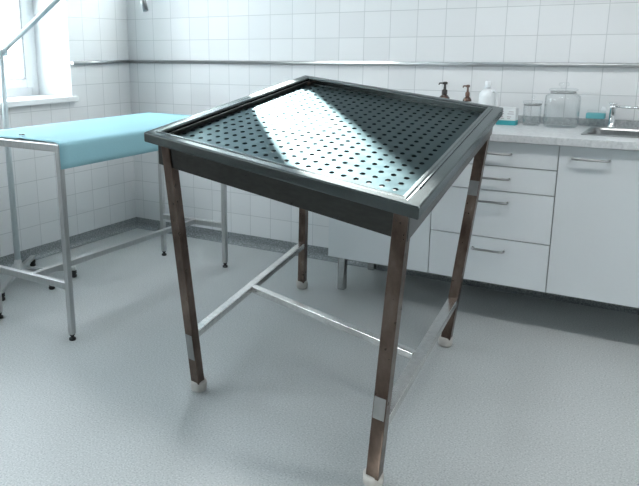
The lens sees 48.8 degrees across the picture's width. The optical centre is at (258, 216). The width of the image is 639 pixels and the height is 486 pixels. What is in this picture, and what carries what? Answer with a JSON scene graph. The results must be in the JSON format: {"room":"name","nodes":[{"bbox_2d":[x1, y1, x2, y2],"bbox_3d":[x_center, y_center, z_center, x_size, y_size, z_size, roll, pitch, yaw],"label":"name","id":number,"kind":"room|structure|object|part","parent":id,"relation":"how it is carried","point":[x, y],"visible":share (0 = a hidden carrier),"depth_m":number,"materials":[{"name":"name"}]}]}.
{"room":"medical examination room","nodes":[
{"label":"medical examination room","id":0,"kind":"room"},
{"bbox_2d":[0,0,135,256],"bbox_3d":[-2.615,-0.712,2.347,0.340,2.800,5.940,8,16,31],"label":"wall","id":1,"kind":"structure","parent":0,"point":[100,194],"depth_m":4.41,"materials":[{"name":"tile"}]},
{"bbox_2d":[0,0,78,107],"bbox_3d":[-1.700,-1.326,3.647,0.372,1.525,1.570,8,16,31],"label":"window","id":2,"kind":"structure","parent":1,"relation":"in","point":[24,91],"depth_m":4.36,"materials":[{"name":"plastic"}]},
{"bbox_3d":[-1.633,-1.434,4.029,0.045,1.395,0.680,8,16,31],"label":"sash","id":3,"kind":"part","parent":2,"relation":"part of","materials":[{"name":"plastic"}]},
{"bbox_3d":[-1.681,-0.598,3.813,0.336,0.032,1.570,8,16,31],"label":"sill","id":4,"kind":"part","parent":2,"relation":"part of","materials":[{"name":"paint"}]},
{"bbox_2d":[0,217,136,267],"bbox_3d":[-2.359,0.603,2.708,0.034,0.072,5.600,8,16,31],"label":"baseboard","id":5,"kind":"structure","parent":1,"relation":"attached to","point":[45,250],"depth_m":4.53,"materials":[{"name":"tile"}]},
{"bbox_2d":[71,60,128,64],"bbox_3d":[-1.011,-0.996,4.521,0.028,0.022,0.516,8,16,31],"label":"trim","id":6,"kind":"structure","parent":1,"relation":"attached to","point":[103,61],"depth_m":4.49,"materials":[{"name":"metal"}]},
{"bbox_2d":[0,228,638,485],"bbox_3d":[-0.178,1.010,1.382,5.880,0.120,6.280,8,16,31],"label":"floor","id":7,"kind":"structure","parent":0,"point":[527,390],"depth_m":2.66,"materials":[{"name":"plastic"}]},
{"bbox_2d":[0,0,60,128],"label":"lamp","id":8,"kind":"object","parent":7,"relation":"on","point":[4,51],"depth_m":3.54,"materials":[{"name":"metal"}]},
{"bbox_3d":[-1.012,-0.979,3.331,0.712,0.414,0.025,8,16,31],"label":"arm","id":9,"kind":"part","parent":8,"relation":"part of","materials":[{"name":"metal"}]},
{"bbox_3d":[-0.497,-0.927,3.007,0.055,0.093,0.024,8,16,31],"label":"handle","id":10,"kind":"part","parent":8,"relation":"part of","materials":[{"name":"metal"}]},
{"bbox_2d":[0,137,227,340],"bbox_3d":[-0.735,-0.034,3.628,0.610,0.863,1.256,8,16,31],"label":"table","id":11,"kind":"object","parent":7,"relation":"on","point":[38,276],"visible":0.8,"depth_m":3.17,"materials":[{"name":"metal"}]},
{"bbox_3d":[-1.232,0.066,3.231,0.025,0.804,0.025,8,16,31],"label":"leg","id":12,"kind":"part","parent":11,"relation":"part of","materials":[{"name":"metal"}]},
{"bbox_3d":[-1.027,-0.310,3.005,0.515,0.030,0.025,8,16,31],"label":"rail","id":13,"kind":"part","parent":11,"relation":"part of","materials":[{"name":"metal"}]},
{"bbox_3d":[-1.024,0.270,3.145,0.465,0.030,0.025,8,16,31],"label":"cross rail","id":14,"kind":"part","parent":11,"relation":"part of","materials":[{"name":"metal"}]},
{"bbox_3d":[-0.819,0.125,2.975,0.025,0.804,0.025,8,16,31],"label":"leg","id":15,"kind":"part","parent":11,"relation":"part of","materials":[{"name":"metal"}]},
{"bbox_2d":[0,112,191,169],"bbox_3d":[-0.735,-0.411,3.547,0.624,0.112,1.267,8,16,31],"label":"sheet","id":16,"kind":"object","parent":11,"relation":"on","point":[89,141],"visible":0.73,"depth_m":3.23,"materials":[{"name":"fabric"}]},
{"bbox_3d":[-0.583,-0.177,4.223,0.025,0.804,0.025,8,16,31],"label":"leg","id":17,"kind":"part","parent":11,"relation":"part of","materials":[{"name":"metal"}]},
{"bbox_3d":[-0.388,0.026,4.145,0.435,0.030,0.025,8,16,31],"label":"cross rail","id":18,"kind":"part","parent":11,"relation":"part of","materials":[{"name":"metal"}]},
{"bbox_3d":[-0.195,-0.121,3.982,0.025,0.804,0.025,8,16,31],"label":"leg","id":19,"kind":"part","parent":11,"relation":"part of","materials":[{"name":"metal"}]},
{"bbox_2d":[144,75,502,485],"bbox_3d":[0.307,0.056,2.703,1.170,1.110,1.520,8,16,31],"label":"table","id":20,"kind":"object","parent":7,"relation":"on","point":[376,159],"visible":1,"depth_m":2.39,"materials":[{"name":"metal"}]},
{"bbox_3d":[-0.266,0.180,2.489,0.130,0.904,0.063,-5,14,-19],"label":"leg","id":21,"kind":"part","parent":20,"relation":"part of","materials":[{"name":"wood"}]},
{"bbox_3d":[0.235,-0.154,3.563,0.049,1.044,0.117,-2,14,-9],"label":"leg","id":22,"kind":"part","parent":20,"relation":"part of","materials":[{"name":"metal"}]},
{"bbox_3d":[0.353,0.363,1.901,0.050,0.817,0.146,-7,15,-25],"label":"leg","id":23,"kind":"part","parent":20,"relation":"part of","materials":[{"name":"metal"}]},
{"bbox_3d":[0.858,0.055,2.879,0.163,0.951,0.067,-1,14,-3],"label":"leg","id":24,"kind":"part","parent":20,"relation":"part of","materials":[{"name":"wood"}]},
{"bbox_2d":[328,211,431,289],"bbox_3d":[0.721,-0.034,3.632,0.531,0.844,0.512,8,16,31],"label":"base cabinet","id":25,"kind":"object","parent":7,"relation":"on","point":[346,241],"visible":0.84,"depth_m":3.48,"materials":[{"name":"laminate"}]},
{"bbox_3d":[0.444,0.289,3.684,0.040,0.195,0.040,8,16,31],"label":"cabinet leg","id":26,"kind":"part","parent":25,"relation":"part of","materials":[{"name":"metal"}]},
{"bbox_3d":[0.653,0.211,4.003,0.040,0.195,0.040,8,16,31],"label":"cabinet leg","id":27,"kind":"part","parent":25,"relation":"part of","materials":[{"name":"metal"}]},
{"bbox_2d":[489,115,638,150],"bbox_3d":[1.190,-0.407,3.221,1.695,0.066,0.547,8,16,31],"label":"countertop","id":28,"kind":"structure","parent":25,"relation":"on","point":[527,132],"depth_m":3.02,"materials":[{"name":"stone"}]},
{"bbox_2d":[438,82,449,98],"bbox_3d":[0.925,-0.570,3.482,0.055,0.198,0.055,-7,15,-25],"label":"pump bottle","id":29,"kind":"object","parent":28,"relation":"on","point":[444,91],"visible":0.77,"depth_m":3.46,"materials":[{"name":"brown plastic"}]},
{"bbox_2d":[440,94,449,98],"bbox_3d":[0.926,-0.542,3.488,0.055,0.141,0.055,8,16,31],"label":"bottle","id":30,"kind":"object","parent":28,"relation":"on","point":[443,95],"depth_m":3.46,"materials":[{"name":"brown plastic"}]},
{"bbox_2d":[463,85,471,101],"bbox_3d":[1.022,-0.550,3.424,0.043,0.186,0.043,-6,15,-22],"label":"pump bottle","id":31,"kind":"object","parent":28,"relation":"on","point":[466,98],"visible":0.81,"depth_m":3.40,"materials":[{"name":"brown plastic"}]},
{"bbox_2d":[479,81,497,106],"bbox_3d":[1.104,-0.547,3.372,0.078,0.205,0.074,1,14,3],"label":"bottle","id":32,"kind":"object","parent":28,"relation":"on","point":[487,96],"visible":0.63,"depth_m":3.34,"materials":[{"name":"white plastic"}]},
{"bbox_3d":[1.129,-0.555,3.342,0.031,0.097,0.012,12,18,42],"label":"handle","id":33,"kind":"part","parent":32,"relation":"part of","materials":[{"name":"white plastic"}]},
{"bbox_2d":[496,106,518,125],"bbox_3d":[1.199,-0.483,3.363,0.089,0.083,0.056,8,16,31],"label":"carton","id":34,"kind":"object","parent":28,"relation":"on","point":[510,114],"visible":0.78,"depth_m":3.34,"materials":[{"name":"white cardboard"}]},
{"bbox_2d":[522,95,541,125],"bbox_3d":[1.307,-0.505,3.333,0.090,0.139,0.090,8,16,31],"label":"glass jar","id":35,"kind":"object","parent":28,"relation":"on","point":[525,104],"visible":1,"depth_m":3.31,"materials":[{"name":"glass"}]},
{"bbox_2d":[543,82,580,127],"bbox_3d":[1.411,-0.517,3.244,0.154,0.203,0.154,8,16,31],"label":"glass jar","id":36,"kind":"object","parent":28,"relation":"on","point":[552,91],"visible":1,"depth_m":3.23,"materials":[{"name":"glass"}]},
{"bbox_2d":[585,107,606,118],"bbox_3d":[1.561,-0.461,3.233,0.082,0.090,0.048,8,16,31],"label":"carton","id":37,"kind":"object","parent":28,"relation":"on","point":[589,115],"visible":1,"depth_m":3.21,"materials":[{"name":"teal cardboard"}]},
{"bbox_2d":[581,127,638,137],"bbox_3d":[1.664,-0.283,2.981,0.503,0.138,0.313,8,16,31],"label":"sink","id":38,"kind":"object","parent":28,"relation":"in","point":[597,131],"visible":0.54,"depth_m":3.14,"materials":[{"name":"metal"}]},
{"bbox_2d":[606,103,638,127],"bbox_3d":[1.686,-0.445,3.126,0.038,0.115,0.236,-13,18,-42],"label":"tap","id":39,"kind":"object","parent":28,"relation":"on","point":[611,121],"visible":0.96,"depth_m":3.18,"materials":[{"name":"silver metal"}]},
{"bbox_3d":[1.688,-0.474,3.107,0.013,0.028,0.218,-11,17,-38],"label":"spout","id":40,"kind":"part","parent":39,"relation":"part of","materials":[{"name":"silver metal"}]},
{"bbox_2d":[428,141,559,291],"bbox_3d":[1.160,-0.061,3.318,0.528,0.650,0.545,8,16,31],"label":"base cabinet","id":41,"kind":"object","parent":7,"relation":"on","point":[510,242],"visible":0.66,"depth_m":3.08,"materials":[{"name":"laminate"}]},
{"bbox_3d":[1.029,0.151,3.144,0.147,0.010,0.034,8,16,31],"label":"handle","id":42,"kind":"part","parent":41,"relation":"part of","materials":[{"name":"metal"}]},
{"bbox_3d":[1.037,0.197,3.179,0.526,0.210,0.016,8,16,31],"label":"drawer","id":43,"kind":"part","parent":41,"relation":"part of","materials":[{"name":"laminate"}]},
{"bbox_3d":[1.036,-0.012,3.129,0.526,0.212,0.016,8,16,31],"label":"drawer","id":44,"kind":"part","parent":41,"relation":"part of","materials":[{"name":"laminate"}]},
{"bbox_3d":[1.028,-0.064,3.092,0.147,0.010,0.034,8,16,31],"label":"handle","id":45,"kind":"part","parent":41,"relation":"part of","materials":[{"name":"metal"}]},
{"bbox_3d":[1.027,-0.167,3.067,0.147,0.010,0.034,8,16,31],"label":"handle","id":46,"kind":"part","parent":41,"relation":"part of","materials":[{"name":"metal"}]},
{"bbox_3d":[1.027,-0.273,3.041,0.147,0.010,0.034,8,16,31],"label":"handle","id":47,"kind":"part","parent":41,"relation":"part of","materials":[{"name":"metal"}]},
{"bbox_3d":[1.035,-0.170,3.091,0.526,0.106,0.016,8,16,31],"label":"drawer","id":48,"kind":"part","parent":41,"relation":"part of","materials":[{"name":"laminate"}]},
{"bbox_3d":[1.034,-0.276,3.065,0.526,0.104,0.016,8,16,31],"label":"drawer","id":49,"kind":"part","parent":41,"relation":"part of","materials":[{"name":"laminate"}]},
{"bbox_2d":[546,146,638,307],"bbox_3d":[1.636,0.104,3.047,0.594,0.840,0.545,8,16,31],"label":"base cabinet","id":50,"kind":"object","parent":7,"relation":"on","point":[594,249],"visible":0.97,"depth_m":2.89,"materials":[{"name":"laminate"}]},
{"bbox_3d":[1.350,-0.229,2.841,0.147,0.010,0.034,8,16,31],"label":"handle","id":51,"kind":"part","parent":50,"relation":"part of","materials":[{"name":"metal"}]},
{"bbox_2d":[126,0,638,247],"bbox_3d":[1.407,-1.005,3.475,5.880,2.800,0.340,8,16,31],"label":"wall","id":52,"kind":"structure","parent":0,"point":[562,31],"depth_m":3.85,"materials":[{"name":"tile"}]},
{"bbox_2d":[129,60,638,67],"bbox_3d":[1.315,-0.733,3.378,5.188,0.022,0.028,8,16,31],"label":"trim","id":53,"kind":"structure","parent":52,"relation":"attached to","point":[364,63],"depth_m":3.70,"materials":[{"name":"metal"}]},
{"bbox_2d":[136,217,638,314],"bbox_3d":[1.314,0.358,3.641,5.200,0.072,0.034,8,16,31],"label":"baseboard","id":54,"kind":"structure","parent":52,"relation":"attached to","point":[279,246],"depth_m":4.22,"materials":[{"name":"tile"}]},
{"label":"outside","id":55,"kind":"structure","parent":0,"visible":0},
{"bbox_2d":[5,74,21,78],"bbox_3d":[1.240,0.689,3.791,65.000,0.360,60.000,8,16,31],"label":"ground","id":56,"kind":"structure","parent":55,"point":[7,76],"depth_m":36.24,"materials":[{"name":"white"}]}
]}

